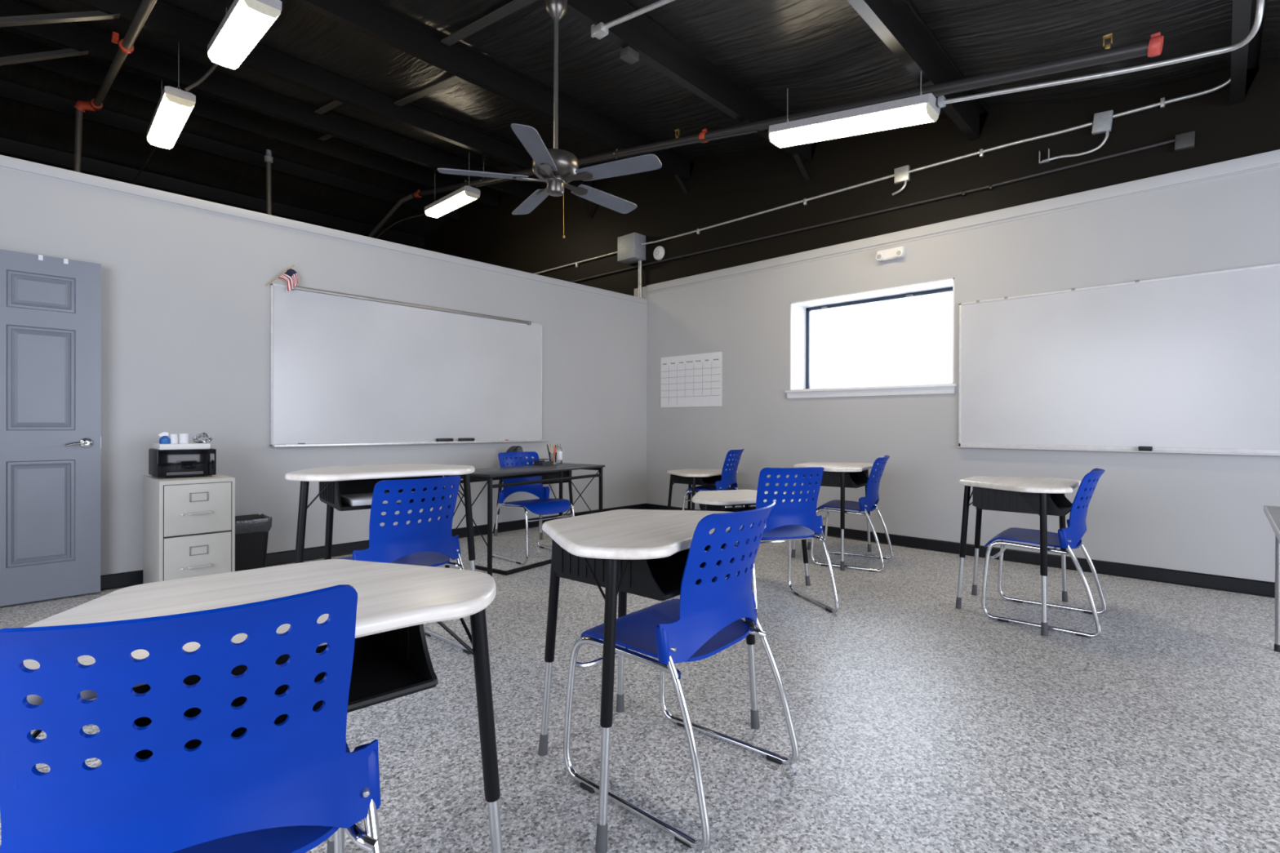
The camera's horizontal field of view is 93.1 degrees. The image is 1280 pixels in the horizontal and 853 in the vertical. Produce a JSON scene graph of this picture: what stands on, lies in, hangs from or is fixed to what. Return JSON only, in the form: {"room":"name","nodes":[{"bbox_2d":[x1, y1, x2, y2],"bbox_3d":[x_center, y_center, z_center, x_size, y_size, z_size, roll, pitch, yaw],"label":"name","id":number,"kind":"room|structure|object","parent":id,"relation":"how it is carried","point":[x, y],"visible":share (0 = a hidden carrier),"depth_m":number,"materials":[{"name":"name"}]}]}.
{"room":"classroom","nodes":[
{"label":"classroom","id":0,"kind":"room"},
{"bbox_2d":[0,166,647,575],"bbox_3d":[-2.633,-0.268,4.821,0.130,2.634,7.713,0,0,44],"label":"wall","id":1,"kind":"structure","parent":0,"point":[185,296],"depth_m":4.48,"materials":[{"name":"grey paint"}]},
{"bbox_2d":[0,248,101,606],"bbox_3d":[-3.653,0.009,3.503,0.097,2.056,0.810,0,0,44],"label":"door","id":2,"kind":"structure","parent":1,"relation":"in","point":[51,308],"depth_m":3.63,"materials":[{"name":"grey paint"}]},
{"bbox_2d":[38,253,43,260],"bbox_3d":[-3.579,-1.007,3.619,0.045,0.036,0.020,0,0,44],"label":"hook","id":3,"kind":"object","parent":2,"relation":"attached to","point":[40,255],"visible":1,"depth_m":3.60,"materials":[{"name":"white paint"}]},
{"bbox_2d":[63,257,68,264],"bbox_3d":[-3.503,-1.007,3.697,0.045,0.036,0.020,0,0,44],"label":"hook","id":4,"kind":"object","parent":2,"relation":"attached to","point":[65,260],"visible":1,"depth_m":3.68,"materials":[{"name":"white paint"}]},
{"bbox_2d":[0,154,647,304],"bbox_3d":[-2.630,-1.558,4.816,0.154,0.065,7.709,0,0,44],"label":"trim","id":5,"kind":"structure","parent":1,"relation":"attached to","point":[7,162],"depth_m":4.54,"materials":[{"name":"grey paint"}]},
{"bbox_2d":[100,503,646,591],"bbox_3d":[-2.584,1.002,4.772,0.018,0.095,7.713,0,0,44],"label":"baseboard","id":6,"kind":"structure","parent":1,"relation":"attached to","point":[112,581],"depth_m":4.89,"materials":[{"name":"black rubber"}]},
{"bbox_2d":[270,283,549,447],"bbox_3d":[-1.867,-0.464,5.460,0.088,1.242,2.564,0,0,44],"label":"whiteboard","id":7,"kind":"object","parent":1,"relation":"attached to","point":[346,369],"visible":0.96,"depth_m":5.24,"materials":[{"name":"plastic"}]},
{"bbox_2d":[265,264,297,291],"bbox_3d":[-2.705,-1.125,4.580,0.213,0.221,0.026,0,0,-38],"label":"flag","id":8,"kind":"object","parent":7,"relation":"attached to","point":[290,276],"visible":1,"depth_m":4.62,"materials":[{"name":"multicoloured fabric"}]},
{"bbox_2d":[271,440,549,447],"bbox_3d":[-1.867,0.147,5.463,0.086,0.020,2.558,0,0,44],"label":"marker tray","id":9,"kind":"object","parent":7,"relation":"on","point":[319,442],"depth_m":5.05,"materials":[{"name":"metal"}]},
{"bbox_2d":[435,438,453,441],"bbox_3d":[-1.784,0.126,5.542,0.045,0.036,0.150,0,0,44],"label":"eraser","id":10,"kind":"object","parent":7,"relation":"on","point":[437,439],"visible":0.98,"depth_m":5.52,"materials":[{"name":"fabric"}]},
{"bbox_2d":[457,437,474,441],"bbox_3d":[-1.632,0.127,5.701,0.045,0.036,0.150,0,0,44],"label":"eraser","id":11,"kind":"object","parent":7,"relation":"on","point":[470,438],"visible":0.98,"depth_m":5.67,"materials":[{"name":"fabric"}]},
{"bbox_2d":[0,527,1279,852],"bbox_3d":[-2.445,1.109,5.114,17.400,0.120,8.400,0,0,44],"label":"floor","id":12,"kind":"structure","parent":0,"point":[922,723],"depth_m":2.18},
{"bbox_2d":[142,473,235,583],"bbox_3d":[-2.867,0.684,3.853,0.653,0.733,0.376,0,0,44],"label":"filing cabinet","id":13,"kind":"object","parent":12,"relation":"on","point":[188,522],"visible":0.93,"depth_m":3.66,"materials":[{"name":"metal"}]},
{"bbox_2d":[148,448,216,478],"bbox_3d":[-2.923,0.230,3.872,0.322,0.176,0.300,0,0,44],"label":"microwave oven","id":14,"kind":"object","parent":13,"relation":"on","point":[162,464],"visible":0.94,"depth_m":3.76,"materials":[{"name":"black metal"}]},
{"bbox_2d":[152,442,210,449],"bbox_3d":[-2.917,0.125,3.857,0.250,0.034,0.256,0,0,44],"label":"tray","id":15,"kind":"object","parent":14,"relation":"on","point":[190,445],"visible":0.9,"depth_m":3.77,"materials":[{"name":"plastic"}]},
{"bbox_2d":[158,431,170,444],"bbox_3d":[-2.968,0.071,3.782,0.055,0.074,0.061,0,0,44],"label":"spray bottle","id":16,"kind":"object","parent":15,"relation":"on","point":[164,439],"visible":1,"depth_m":3.77,"materials":[{"name":"blue plastic"}]},
{"bbox_2d":[168,434,177,444],"bbox_3d":[-2.940,0.078,3.819,0.044,0.060,0.044,0,0,44],"label":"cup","id":17,"kind":"object","parent":15,"relation":"on","point":[174,437],"visible":1,"depth_m":3.80,"materials":[{"name":"white paint"}]},
{"bbox_2d":[178,433,188,443],"bbox_3d":[-2.903,0.077,3.858,0.052,0.062,0.052,0,0,44],"label":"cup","id":18,"kind":"object","parent":15,"relation":"on","point":[183,437],"visible":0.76,"depth_m":3.84,"materials":[{"name":"white paper"}]},
{"bbox_2d":[191,432,212,443],"bbox_3d":[-2.833,0.073,3.925,0.102,0.069,0.114,0,0,44],"label":"plastic bag","id":19,"kind":"object","parent":15,"relation":"on","point":[205,435],"visible":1,"depth_m":3.94,"materials":[{"name":"clear plastic"}]},
{"bbox_2d":[0,584,382,852],"bbox_3d":[-0.704,0.646,0.970,0.527,0.838,0.554,0,0,-34],"label":"chair","id":20,"kind":"object","parent":12,"relation":"on","point":[291,785],"visible":1,"depth_m":0.79,"materials":[{"name":"blue plastic"}]},
{"bbox_2d":[235,513,271,571],"bbox_3d":[-2.765,0.842,4.244,0.241,0.416,0.285,0,0,44],"label":"waste bin","id":21,"kind":"object","parent":12,"relation":"on","point":[251,531],"visible":0.52,"depth_m":4.19,"materials":[{"name":"black plastic"}]},
{"bbox_2d":[22,559,502,852],"bbox_3d":[-0.707,0.693,1.143,0.836,0.746,0.570,0,0,-42],"label":"student desk","id":22,"kind":"object","parent":12,"relation":"on","point":[392,660],"visible":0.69,"depth_m":1.17,"materials":[{"name":"beige laminate"}]},
{"bbox_2d":[284,463,475,570],"bbox_3d":[-1.217,0.627,2.848,0.836,0.867,0.570,0,0,-38],"label":"student desk","id":23,"kind":"object","parent":12,"relation":"on","point":[334,481],"visible":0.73,"depth_m":2.75,"materials":[{"name":"beige laminate"}]},
{"bbox_2d":[339,491,400,506],"bbox_3d":[-1.224,0.330,2.762,0.220,0.028,0.270,0,0,-38],"label":"paper stack","id":24,"kind":"object","parent":23,"relation":"in","point":[361,499],"visible":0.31,"depth_m":2.67,"materials":[{"name":"white paper"}]},
{"bbox_2d":[337,475,472,654],"bbox_3d":[-1.114,0.641,2.792,0.555,0.838,0.527,0,0,42],"label":"chair","id":25,"kind":"object","parent":12,"relation":"on","point":[432,543],"visible":0.57,"depth_m":2.63,"materials":[{"name":"blue plastic"}]},
{"bbox_2d":[444,462,604,576],"bbox_3d":[-0.846,0.689,4.695,0.485,0.735,1.249,0,0,35],"label":"table","id":26,"kind":"object","parent":12,"relation":"on","point":[490,474],"visible":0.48,"depth_m":4.49,"materials":[{"name":"black metal"}]},
{"bbox_2d":[533,458,553,465],"bbox_3d":[-0.810,0.297,5.089,0.105,0.047,0.135,0,0,35],"label":"desk tray","id":27,"kind":"object","parent":26,"relation":"on","point":[542,461],"visible":0.99,"depth_m":5.07,"materials":[{"name":"black metal"}]},
{"bbox_2d":[549,452,556,463],"bbox_3d":[-0.747,0.270,5.201,0.068,0.100,0.068,0,0,44],"label":"pencil cup","id":28,"kind":"object","parent":26,"relation":"on","point":[549,452],"visible":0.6,"depth_m":5.19,"materials":[{"name":"clear plastic"}]},
{"bbox_2d":[555,446,562,463],"bbox_3d":[-0.706,0.236,5.269,0.060,0.168,0.060,0,0,44],"label":"bottle","id":29,"kind":"object","parent":26,"relation":"on","point":[559,454],"visible":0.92,"depth_m":5.25,"materials":[{"name":"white plastic"}]},
{"bbox_2d":[492,451,574,564],"bbox_3d":[-0.874,0.636,4.945,0.554,0.838,0.527,0,0,44],"label":"chair","id":30,"kind":"object","parent":12,"relation":"on","point":[544,505],"visible":0.75,"depth_m":4.96,"materials":[{"name":"blue plastic"}]},
{"bbox_2d":[493,466,573,539],"bbox_3d":[-0.972,0.723,5.974,0.836,0.661,0.570,0,0,-44],"label":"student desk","id":31,"kind":"object","parent":12,"relation":"on","point":[568,472],"visible":0.16,"depth_m":5.84,"materials":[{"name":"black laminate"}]},
{"bbox_2d":[502,445,523,465],"bbox_3d":[-1.228,0.289,5.839,0.106,0.204,0.204,0,0,36],"label":"speaker","id":32,"kind":"object","parent":31,"relation":"on","point":[513,448],"visible":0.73,"depth_m":5.83},
{"bbox_2d":[537,509,765,852],"bbox_3d":[0.015,0.688,1.950,0.570,0.758,0.836,0,0,39],"label":"student desk","id":33,"kind":"object","parent":12,"relation":"on","point":[643,553],"visible":0.74,"depth_m":1.77,"materials":[{"name":"beige laminate"}]},
{"bbox_2d":[563,501,799,850],"bbox_3d":[0.123,0.647,1.868,0.554,0.838,0.527,0,0,40],"label":"chair","id":34,"kind":"object","parent":12,"relation":"on","point":[706,620],"visible":1,"depth_m":1.70,"materials":[{"name":"blue plastic"}]},
{"bbox_2d":[666,468,737,510],"bbox_3d":[0.610,0.757,6.213,0.570,0.605,0.835,0,0,39],"label":"student desk","id":35,"kind":"object","parent":12,"relation":"on","point":[703,477],"visible":0.62,"depth_m":6.09,"materials":[{"name":"beige laminate"}]},
{"bbox_2d":[682,448,744,510],"bbox_3d":[0.749,0.640,6.016,0.554,0.838,0.527,0,0,29],"label":"chair","id":36,"kind":"object","parent":12,"relation":"on","point":[728,476],"visible":0.62,"depth_m":5.85,"materials":[{"name":"blue plastic"}]},
{"bbox_2d":[691,489,810,586],"bbox_3d":[0.687,0.761,4.097,0.835,0.607,0.570,0,0,-20],"label":"student desk","id":37,"kind":"object","parent":12,"relation":"on","point":[708,500],"visible":0.52,"depth_m":4.04,"materials":[{"name":"beige laminate"}]},
{"bbox_2d":[735,466,839,613],"bbox_3d":[0.805,0.645,3.623,0.527,0.838,0.554,0,0,-15],"label":"chair","id":38,"kind":"object","parent":12,"relation":"on","point":[788,521],"visible":0.66,"depth_m":3.43,"materials":[{"name":"blue plastic"}]},
{"bbox_2d":[791,462,873,570],"bbox_3d":[1.576,0.687,4.926,0.570,0.756,0.836,0,0,34],"label":"student desk","id":39,"kind":"object","parent":12,"relation":"on","point":[837,474],"visible":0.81,"depth_m":4.70,"materials":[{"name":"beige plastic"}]},
{"bbox_2d":[810,455,893,572],"bbox_3d":[1.666,0.646,4.766,0.554,0.838,0.527,0,0,29],"label":"chair","id":40,"kind":"object","parent":12,"relation":"on","point":[868,503],"visible":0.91,"depth_m":4.59,"materials":[{"name":"blue plastic"}]},
{"bbox_2d":[955,475,1081,636],"bbox_3d":[2.200,0.693,3.526,0.570,0.756,0.836,0,0,41],"label":"student desk","id":41,"kind":"object","parent":12,"relation":"on","point":[1043,497],"visible":0.93,"depth_m":3.39,"materials":[{"name":"beige laminate"}]},
{"bbox_2d":[981,468,1106,637],"bbox_3d":[2.270,0.651,3.412,0.554,0.838,0.527,0,0,40],"label":"chair","id":42,"kind":"object","parent":12,"relation":"on","point":[1068,538],"visible":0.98,"depth_m":3.26,"materials":[{"name":"blue plastic"}]},
{"bbox_2d":[1263,505,1279,652],"bbox_3d":[2.817,0.730,2.133,0.820,0.691,1.490,0,0,44],"label":"side table","id":43,"kind":"object","parent":12,"relation":"on","point":[1272,513],"visible":1,"depth_m":2.88,"materials":[{"name":"grey metal"}]},
{"bbox_2d":[0,0,1279,247],"bbox_3d":[-2.515,-2.824,5.047,17.640,2.078,8.400,0,0,44],"label":"ceiling","id":44,"kind":"structure","parent":0,"point":[825,54],"depth_m":4.89,"materials":[{"name":"black metal"}]},
{"bbox_2d":[73,0,156,172],"bbox_3d":[-3.068,-2.784,3.777,8.692,1.671,0.251,0,0,44],"label":"pipe","id":45,"kind":"object","parent":44,"relation":"hanging from","point":[126,46],"visible":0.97,"depth_m":5.54,"materials":[{"name":"metal"}]},
{"bbox_2d":[146,41,195,149],"bbox_3d":[-4.400,-3.172,5.671,0.216,0.747,1.225,0,1,-45],"label":"strip light","id":46,"kind":"object","parent":44,"relation":"hanging from","point":[175,106],"visible":0.94,"depth_m":5.49,"materials":[{"name":"white plastic"}]},
{"bbox_2d":[132,146,157,184],"bbox_3d":[-5.760,-2.802,6.945,2.453,0.190,0.027,0,0,42],"label":"conduit","id":47,"kind":"object","parent":46,"relation":"attached to","point":[155,147],"visible":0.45,"depth_m":6.64,"materials":[{"name":"black metal"}]},
{"bbox_2d":[184,63,218,91],"bbox_3d":[-3.632,-2.950,5.085,0.653,0.115,0.084,0,0,32],"label":"conduit","id":48,"kind":"object","parent":46,"relation":"attached to","point":[213,68],"visible":0.81,"depth_m":5.17,"materials":[{"name":"metal"}]},
{"bbox_2d":[0,137,426,248],"bbox_3d":[-6.782,-3.507,8.800,0.136,0.205,7.710,0,0,44],"label":"ceiling beam","id":49,"kind":"structure","parent":44,"relation":"attached to","point":[8,147],"depth_m":8.94,"materials":[{"name":"black metal"}]},
{"bbox_2d":[0,79,461,221],"bbox_3d":[-5.857,-3.722,7.913,0.136,0.205,7.710,0,0,44],"label":"ceiling beam","id":50,"kind":"structure","parent":44,"relation":"attached to","point":[9,91],"depth_m":8.07,"materials":[{"name":"black metal"}]},
{"bbox_2d":[0,30,501,208],"bbox_3d":[-4.955,-3.667,7.048,0.136,0.205,7.710,0,0,44],"label":"ceiling beam","id":51,"kind":"structure","parent":44,"relation":"attached to","point":[77,68],"depth_m":7.24,"materials":[{"name":"black metal"}]},
{"bbox_2d":[264,149,273,215],"bbox_3d":[-4.931,-2.816,8.046,0.101,1.700,0.104,0,0,44],"label":"pipe","id":52,"kind":"object","parent":44,"relation":"hanging from","point":[268,159],"visible":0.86,"depth_m":8.02,"materials":[{"name":"metal"}]},
{"bbox_2d":[0,0,542,199],"bbox_3d":[-4.183,-3.482,6.308,0.136,0.205,7.710,0,0,44],"label":"ceiling beam","id":53,"kind":"structure","parent":44,"relation":"attached to","point":[74,35],"depth_m":6.33,"materials":[{"name":"black metal"}]},
{"bbox_2d":[0,48,88,65],"bbox_3d":[-5.442,-3.010,5.014,0.061,0.864,1.332,0,0,44],"label":"brace","id":54,"kind":"object","parent":53,"relation":"attached to","point":[11,60],"depth_m":5.27,"materials":[{"name":"grey metal"}]},
{"bbox_2d":[317,133,333,141],"bbox_3d":[-3.791,-3.643,7.533,0.972,0.174,0.075,0,0,44],"label":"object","id":55,"kind":"structure","parent":44,"relation":"attached to","point":[326,136],"depth_m":7.74,"materials":[{"name":"grey metal"}]},
{"bbox_2d":[314,99,343,114],"bbox_3d":[-3.239,-3.449,6.463,1.112,0.197,0.075,0,0,44],"label":"brace","id":56,"kind":"object","parent":44,"relation":"attached to","point":[334,104],"depth_m":6.60,"materials":[{"name":"grey metal"}]},
{"bbox_2d":[66,0,595,187],"bbox_3d":[-3.318,-3.297,5.478,0.136,0.205,7.710,0,0,44],"label":"ceiling beam","id":57,"kind":"structure","parent":44,"relation":"attached to","point":[165,20],"depth_m":5.79,"materials":[{"name":"black metal"}]},
{"bbox_2d":[0,10,120,26],"bbox_3d":[-4.524,-2.835,4.238,0.061,0.844,1.380,0,0,44],"label":"brace","id":58,"kind":"object","parent":57,"relation":"attached to","point":[15,20],"depth_m":4.47,"materials":[{"name":"grey metal"}]},
{"bbox_2d":[577,195,591,217],"bbox_3d":[-0.782,-3.024,8.175,0.050,0.349,0.294,0,0,44],"label":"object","id":59,"kind":"structure","parent":57,"relation":"attached to","point":[585,209],"depth_m":8.20,"materials":[{"name":"black paint"}]},
{"bbox_2d":[393,75,462,106],"bbox_3d":[-1.933,-3.200,5.723,1.622,0.282,0.075,0,0,44],"label":"brace","id":60,"kind":"object","parent":44,"relation":"attached to","point":[453,79],"depth_m":5.79,"materials":[{"name":"grey metal"}]},
{"bbox_2d":[424,165,479,217],"bbox_3d":[-2.505,-3.246,8.052,0.216,0.677,1.125,0,1,-45],"label":"strip light","id":61,"kind":"object","parent":44,"relation":"hanging from","point":[465,194],"visible":0.93,"depth_m":7.91,"materials":[{"name":"white plastic"}]},
{"bbox_2d":[375,213,426,238],"bbox_3d":[-3.858,-3.091,9.518,0.022,0.208,2.840,0,0,-42],"label":"conduit","id":62,"kind":"object","parent":61,"relation":"attached to","point":[384,230],"visible":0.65,"depth_m":9.35,"materials":[{"name":"metal"}]},
{"bbox_2d":[475,128,758,186],"bbox_3d":[-0.565,-2.707,6.257,4.105,0.664,0.039,0,0,43],"label":"conduit","id":63,"kind":"object","parent":61,"relation":"attached to","point":[757,130],"visible":0.8,"depth_m":5.58,"materials":[{"name":"black metal"}]},
{"bbox_2d":[440,0,536,45],"bbox_3d":[-1.021,-2.920,4.307,1.462,0.255,0.075,0,0,44],"label":"brace","id":64,"kind":"object","parent":44,"relation":"attached to","point":[513,6],"depth_m":4.38,"materials":[{"name":"grey metal"}]},
{"bbox_2d":[292,0,694,181],"bbox_3d":[-2.085,-2.990,4.295,0.136,0.205,7.710,0,0,44],"label":"ceiling beam","id":65,"kind":"structure","parent":44,"relation":"attached to","point":[375,19],"depth_m":5.08,"materials":[{"name":"black metal"}]},
{"bbox_2d":[207,0,281,70],"bbox_3d":[-2.874,-3.005,4.366,0.216,0.682,1.334,0,0,-44],"label":"strip light","id":66,"kind":"object","parent":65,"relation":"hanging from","point":[246,22],"visible":0.94,"depth_m":4.21,"materials":[{"name":"white plastic"}]},
{"bbox_2d":[674,173,688,194],"bbox_3d":[0.479,-2.807,7.021,0.050,0.170,0.213,0,0,44],"label":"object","id":67,"kind":"structure","parent":65,"relation":"attached to","point":[677,178],"depth_m":7.02,"materials":[{"name":"black paint"}]},
{"bbox_2d":[566,0,817,164],"bbox_3d":[-0.967,-2.728,3.223,0.136,0.205,7.710,0,0,44],"label":"ceiling beam","id":68,"kind":"structure","parent":44,"relation":"attached to","point":[657,47],"depth_m":4.54,"materials":[{"name":"black metal"}]},
{"bbox_2d":[437,0,662,238],"bbox_3d":[-0.483,-1.887,3.732,1.323,1.467,1.273,0,0,44],"label":"ceiling fan","id":69,"kind":"object","parent":68,"relation":"hanging from","point":[557,167],"visible":1,"depth_m":3.63,"materials":[{"name":"grey metal"}]},
{"bbox_2d":[620,45,639,64],"bbox_3d":[-0.072,-2.594,4.236,0.080,0.058,0.110,0,0,44],"label":"junction box","id":70,"kind":"object","parent":68,"relation":"attached to","point":[628,54],"visible":1,"depth_m":4.21,"materials":[{"name":"grey metal"}]},
{"bbox_2d":[591,0,674,39],"bbox_3d":[0.487,-2.431,3.229,2.192,0.413,0.068,0,0,44],"label":"conduit","id":71,"kind":"object","parent":68,"relation":"attached to","point":[599,31],"visible":1,"depth_m":3.81,"materials":[{"name":"silver metal"}]},
{"bbox_2d":[792,153,809,180],"bbox_3d":[1.583,-2.540,5.934,0.050,0.180,0.253,0,0,44],"label":"brace","id":72,"kind":"object","parent":68,"relation":"attached to","point":[797,157],"depth_m":5.93,"materials":[{"name":"black paint"}]},
{"bbox_2d":[412,31,1163,197],"bbox_3d":[-0.323,-2.848,6.381,8.850,1.566,0.098,0,0,44],"label":"pipe","id":73,"kind":"object","parent":44,"relation":"hanging from","point":[1153,47],"visible":0.89,"depth_m":4.07,"materials":[{"name":"black metal"}]},
{"bbox_2d":[367,193,413,237],"bbox_3d":[-4.432,-3.406,10.309,0.136,0.457,2.517,0,0,-44],"label":"pipe","id":74,"kind":"object","parent":73,"relation":"attached to","point":[409,197],"visible":0.77,"depth_m":9.89,"materials":[{"name":"metal"}]},
{"bbox_2d":[847,0,988,141],"bbox_3d":[0.115,-2.467,2.185,0.136,0.205,7.710,0,0,44],"label":"ceiling beam","id":75,"kind":"structure","parent":44,"relation":"attached to","point":[896,23],"depth_m":3.97,"materials":[{"name":"black metal"}]},
{"bbox_2d":[768,71,940,148],"bbox_3d":[1.502,-2.330,4.382,1.202,0.604,0.216,0,0,44],"label":"strip light","id":76,"kind":"object","parent":75,"relation":"hanging from","point":[921,108],"visible":0.98,"depth_m":4.26,"materials":[{"name":"white plastic"}]},
{"bbox_2d":[937,0,1264,107],"bbox_3d":[2.460,-2.020,3.426,1.488,0.268,0.183,0,0,44],"label":"conduit","id":77,"kind":"object","parent":76,"relation":"attached to","point":[942,101],"visible":1,"depth_m":3.32,"materials":[{"name":"silver metal"}]},
{"bbox_2d":[1230,0,1266,104],"bbox_3d":[1.225,-2.201,1.120,0.136,0.205,7.710,0,0,44],"label":"ceiling beam","id":78,"kind":"structure","parent":44,"relation":"attached to","point":[1246,60],"depth_m":3.50,"materials":[{"name":"black metal"}]},
{"bbox_2d":[416,62,1279,582],"bbox_3d":[0.120,-1.475,7.774,17.400,5.055,0.360,0,0,44],"label":"wall","id":79,"kind":"structure","parent":0,"point":[1204,513],"depth_m":5.22,"materials":[{"name":"grey paint"}]},
{"bbox_2d":[590,188,604,218],"bbox_3d":[-0.590,-3.011,8.191,0.294,0.351,0.008,0,0,44],"label":"brace","id":80,"kind":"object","parent":79,"relation":"attached to","point":[602,189],"depth_m":8.22,"materials":[{"name":"black paint"}]},
{"bbox_2d":[617,231,645,264],"bbox_3d":[-0.107,-2.231,7.601,0.305,0.305,0.202,0,0,44],"label":"junction box","id":81,"kind":"object","parent":79,"relation":"attached to","point":[630,250],"visible":1,"depth_m":7.52,"materials":[{"name":"grey metal"}]},
{"bbox_2d":[638,260,641,297],"bbox_3d":[-0.001,-1.831,7.571,0.051,0.483,0.025,0,0,44],"label":"conduit","id":82,"kind":"object","parent":81,"relation":"attached to","point":[639,261],"visible":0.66,"depth_m":7.55,"materials":[{"name":"silver metal"}]},
{"bbox_2d":[653,245,664,260],"bbox_3d":[0.225,-2.118,7.395,0.170,0.169,0.041,0,0,44],"label":"smoke detector","id":83,"kind":"object","parent":79,"relation":"attached to","point":[659,252],"visible":1,"depth_m":7.37,"materials":[{"name":"white plastic"}]},
{"bbox_2d":[660,351,722,407],"bbox_3d":[0.583,-0.533,7.072,0.912,0.608,0.007,0,0,44],"label":"wall calendar","id":84,"kind":"object","parent":79,"relation":"attached to","point":[692,380],"visible":1,"depth_m":7.05,"materials":[{"name":"paper"}]},
{"bbox_2d":[784,277,956,398],"bbox_3d":[2.186,-0.769,5.751,1.602,0.973,0.390,0,0,44],"label":"window","id":85,"kind":"structure","parent":79,"relation":"in","point":[800,311],"depth_m":5.86,"materials":[{"name":"white paint"}]},
{"bbox_2d":[570,138,1174,282],"bbox_3d":[1.127,-1.982,6.535,6.965,0.112,0.033,0,0,44],"label":"conduit","id":86,"kind":"object","parent":79,"relation":"attached to","point":[990,186],"visible":0.98,"depth_m":5.20,"materials":[{"name":"grey metal"}]},
{"bbox_2d":[534,78,1230,274],"bbox_3d":[1.077,-2.255,6.558,7.658,0.088,0.090,0,0,44],"label":"conduit","id":87,"kind":"object","parent":79,"relation":"attached to","point":[1162,102],"visible":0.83,"depth_m":5.07,"materials":[{"name":"silver metal"}]},
{"bbox_2d":[875,245,906,261],"bbox_3d":[2.246,-1.545,5.431,0.243,0.095,0.087,0,0,44],"label":"emergency light","id":88,"kind":"object","parent":79,"relation":"attached to","point":[899,252],"visible":1,"depth_m":5.41,"materials":[{"name":"white plastic"}]},
{"bbox_2d":[893,164,910,184],"bbox_3d":[2.325,-2.234,5.377,0.125,0.130,0.047,0,0,44],"label":"junction box","id":89,"kind":"object","parent":79,"relation":"attached to","point":[901,174],"visible":1,"depth_m":5.36,"materials":[{"name":"silver metal"}]},
{"bbox_2d":[892,180,906,195],"bbox_3d":[2.307,-2.128,5.390,0.025,0.113,0.130,0,0,-41],"label":"whip","id":90,"kind":"object","parent":89,"relation":"attached to","point":[905,181],"visible":1,"depth_m":5.37,"materials":[{"name":"silver metal"}]},
{"bbox_2d":[646,503,1275,598],"bbox_3d":[3.171,1.023,4.584,8.560,0.095,0.018,0,0,44],"label":"baseboard","id":91,"kind":"structure","parent":79,"relation":"attached to","point":[1233,584],"depth_m":4.43,"materials":[{"name":"black rubber"}]},
{"bbox_2d":[646,149,1279,294],"bbox_3d":[3.184,-1.697,4.591,8.573,0.085,0.032,0,0,44],"label":"trim","id":92,"kind":"structure","parent":79,"relation":"attached to","point":[1271,157],"depth_m":4.79,"materials":[{"name":"grey paint"}]},
{"bbox_2d":[1091,110,1113,134],"bbox_3d":[3.352,-2.203,4.392,0.123,0.150,0.047,0,0,44],"label":"junction box","id":93,"kind":"object","parent":79,"relation":"attached to","point":[1102,121],"visible":1,"depth_m":4.37,"materials":[{"name":"silver metal"}]},
{"bbox_2d":[1039,130,1109,164],"bbox_3d":[3.228,-2.072,4.516,0.031,0.136,0.431,0,0,-45],"label":"whip","id":94,"kind":"object","parent":93,"relation":"attached to","point":[1107,132],"visible":1,"depth_m":4.50,"materials":[{"name":"silver metal"}]},
{"bbox_2d":[956,262,1279,455],"bbox_3d":[3.536,-0.425,4.206,2.442,1.208,0.060,0,0,44],"label":"whiteboard","id":95,"kind":"object","parent":79,"relation":"attached to","point":[1188,363],"visible":1,"depth_m":4.28,"materials":[{"name":"plastic"}]},
{"bbox_2d":[1137,446,1152,451],"bbox_3d":[3.512,0.154,4.213,0.075,0.032,0.032,0,0,44],"label":"eraser","id":96,"kind":"object","parent":95,"relation":"on","point":[1140,448],"visible":1,"depth_m":4.20,"materials":[{"name":"fabric"}]},
{"bbox_2d":[1174,130,1195,151],"bbox_3d":[3.670,-1.921,4.083,0.103,0.103,0.052,0,0,44],"label":"junction box","id":97,"kind":"object","parent":79,"relation":"attached to","point":[1183,141],"visible":1,"depth_m":4.07,"materials":[{"name":"grey metal"}]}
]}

